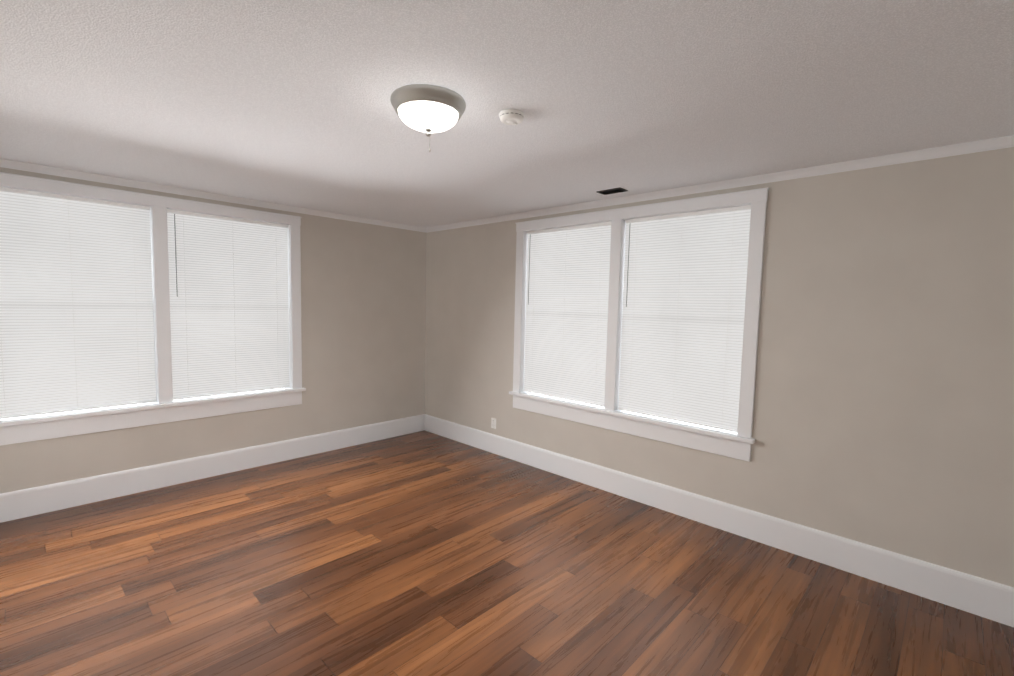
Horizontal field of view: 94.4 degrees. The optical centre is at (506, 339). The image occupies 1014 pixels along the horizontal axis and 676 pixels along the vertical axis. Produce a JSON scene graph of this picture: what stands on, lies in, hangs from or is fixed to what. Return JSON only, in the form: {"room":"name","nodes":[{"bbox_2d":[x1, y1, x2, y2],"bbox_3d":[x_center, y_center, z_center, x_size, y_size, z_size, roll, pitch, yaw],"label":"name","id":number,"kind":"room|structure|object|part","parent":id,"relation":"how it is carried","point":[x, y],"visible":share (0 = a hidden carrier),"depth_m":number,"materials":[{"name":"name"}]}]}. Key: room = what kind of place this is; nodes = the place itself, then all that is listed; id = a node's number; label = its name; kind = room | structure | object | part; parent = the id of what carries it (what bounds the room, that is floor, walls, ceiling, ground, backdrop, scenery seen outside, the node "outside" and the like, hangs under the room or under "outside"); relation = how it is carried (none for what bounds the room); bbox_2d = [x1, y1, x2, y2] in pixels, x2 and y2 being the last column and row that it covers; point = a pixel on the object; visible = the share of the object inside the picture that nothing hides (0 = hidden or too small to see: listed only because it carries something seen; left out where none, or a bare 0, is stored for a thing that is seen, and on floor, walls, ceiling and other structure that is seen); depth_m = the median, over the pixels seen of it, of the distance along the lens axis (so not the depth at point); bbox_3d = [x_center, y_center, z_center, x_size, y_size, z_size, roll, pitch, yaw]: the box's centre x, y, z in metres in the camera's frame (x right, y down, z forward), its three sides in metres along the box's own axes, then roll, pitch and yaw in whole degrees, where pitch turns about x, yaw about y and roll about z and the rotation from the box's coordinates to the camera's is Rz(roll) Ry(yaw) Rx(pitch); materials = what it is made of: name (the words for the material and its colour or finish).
{"room":"empty bedroom","nodes":[
{"label":"empty bedroom","id":0,"kind":"room"},
{"bbox_2d":[0,167,426,493],"bbox_3d":[-2.504,-0.045,4.684,0.200,2.600,4.400,5,6,43],"label":"wall","id":1,"kind":"structure","parent":0,"point":[363,311],"depth_m":5.11,"materials":[{"name":"paint"}]},
{"bbox_2d":[0,172,305,445],"bbox_3d":[-3.013,-0.251,4.087,0.257,1.943,2.400,5,6,43],"label":"window","id":2,"kind":"structure","parent":1,"relation":"in","point":[40,370],"depth_m":3.93,"materials":[{"name":"white paint"}]},
{"bbox_3d":[-3.374,-0.271,3.648,0.043,1.664,1.018,5,6,43],"label":"back window blind rails","id":3,"kind":"part","parent":2,"relation":"part of","materials":[{"name":"white plastic"}]},
{"bbox_3d":[-2.593,-0.315,4.464,0.043,1.664,1.018,5,6,43],"label":"back window blind rails","id":4,"kind":"part","parent":2,"relation":"part of","materials":[{"name":"white plastic"}]},
{"bbox_2d":[0,414,423,522],"bbox_3d":[-2.465,1.154,4.685,0.019,0.210,3.960,5,6,43],"label":"baseboard","id":5,"kind":"structure","parent":1,"relation":"attached to","point":[18,504],"depth_m":4.21,"materials":[{"name":"white paint"}]},
{"bbox_2d":[0,159,423,231],"bbox_3d":[-2.381,-1.307,4.512,0.040,0.052,3.900,5,6,43],"label":"crown molding","id":6,"kind":"structure","parent":1,"relation":"attached to","point":[4,163],"depth_m":4.06,"materials":[{"name":"white paint"}]},
{"bbox_2d":[0,430,1013,675],"bbox_3d":[-0.222,1.521,2.586,6.600,0.100,4.400,5,6,43],"label":"floor","id":7,"kind":"structure","parent":0,"point":[423,553],"depth_m":2.74,"materials":[{"name":"brown wood"}]},
{"bbox_2d":[0,0,1013,227],"bbox_3d":[-0.161,-1.181,2.380,6.600,0.120,4.400,5,6,43],"label":"ceiling","id":8,"kind":"structure","parent":0,"point":[285,102],"depth_m":2.07,"materials":[{"name":"white paint"}]},
{"bbox_2d":[390,84,465,151],"bbox_3d":[-0.365,-0.995,2.184,0.344,0.231,0.344,5,6,43],"label":"ceiling light","id":9,"kind":"object","parent":8,"relation":"attached to","point":[427,109],"visible":1,"depth_m":2.08,"materials":[{"name":"white glass"}]},
{"bbox_2d":[499,109,523,124],"bbox_3d":[0.023,-1.091,2.313,0.124,0.042,0.124,5,6,43],"label":"smoke detector","id":10,"kind":"object","parent":8,"relation":"attached to","point":[511,116],"visible":0.98,"depth_m":2.27,"materials":[{"name":"white plastic"}]},
{"bbox_2d":[597,188,627,194],"bbox_3d":[0.852,-1.203,3.805,0.215,0.006,0.125,5,6,43],"label":"ceiling vent","id":11,"kind":"object","parent":8,"relation":"in","point":[611,191],"visible":1,"depth_m":3.81,"materials":[{"name":"brown metal"}]},
{"bbox_2d":[425,147,1013,586],"bbox_3d":[1.331,0.099,3.930,6.400,2.600,0.200,5,6,43],"label":"wall","id":12,"kind":"structure","parent":0,"point":[883,413],"depth_m":2.95,"materials":[{"name":"paint"}]},
{"bbox_2d":[491,418,495,428],"bbox_3d":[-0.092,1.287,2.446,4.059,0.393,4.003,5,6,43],"label":"electrical outlet plate","id":13,"kind":"object","parent":12,"relation":"attached to","point":[493,422],"visible":1,"depth_m":5.25,"materials":[{"name":"white plastic"}]},
{"bbox_2d":[509,187,768,461],"bbox_3d":[0.992,-0.169,4.201,2.400,1.943,0.257,5,6,43],"label":"window","id":14,"kind":"structure","parent":12,"relation":"in","point":[704,284],"depth_m":3.95,"materials":[{"name":"white paint"}]},
{"bbox_3d":[0.557,-0.251,4.557,1.018,1.664,0.043,5,6,43],"label":"right window blind rails","id":15,"kind":"part","parent":14,"relation":"part of","materials":[{"name":"white plastic"}]},
{"bbox_3d":[1.374,-0.173,3.780,1.018,1.664,0.043,5,6,43],"label":"right window blind rails","id":16,"kind":"part","parent":14,"relation":"part of","materials":[{"name":"white plastic"}]},
{"bbox_2d":[424,414,1013,626],"bbox_3d":[1.157,1.288,4.011,6.200,0.210,0.019,5,6,43],"label":"baseboard","id":17,"kind":"structure","parent":12,"relation":"attached to","point":[983,597],"depth_m":3.29,"materials":[{"name":"white paint"}]},
{"bbox_2d":[424,135,1013,232],"bbox_3d":[1.205,-1.173,3.815,6.200,0.052,0.040,5,6,43],"label":"crown molding","id":18,"kind":"structure","parent":12,"relation":"attached to","point":[954,150],"depth_m":3.20,"materials":[{"name":"white paint"}]},
{"label":"outside","id":19,"kind":"structure","parent":0,"visible":0},
{"bbox_2d":[0,388,284,419],"bbox_3d":[-0.996,-0.063,3.392,4.695,2.300,4.720,5,6,43],"label":"sky","id":20,"kind":"structure","parent":19,"point":[131,405],"depth_m":4.22,"materials":[{"name":"white"}]}
]}

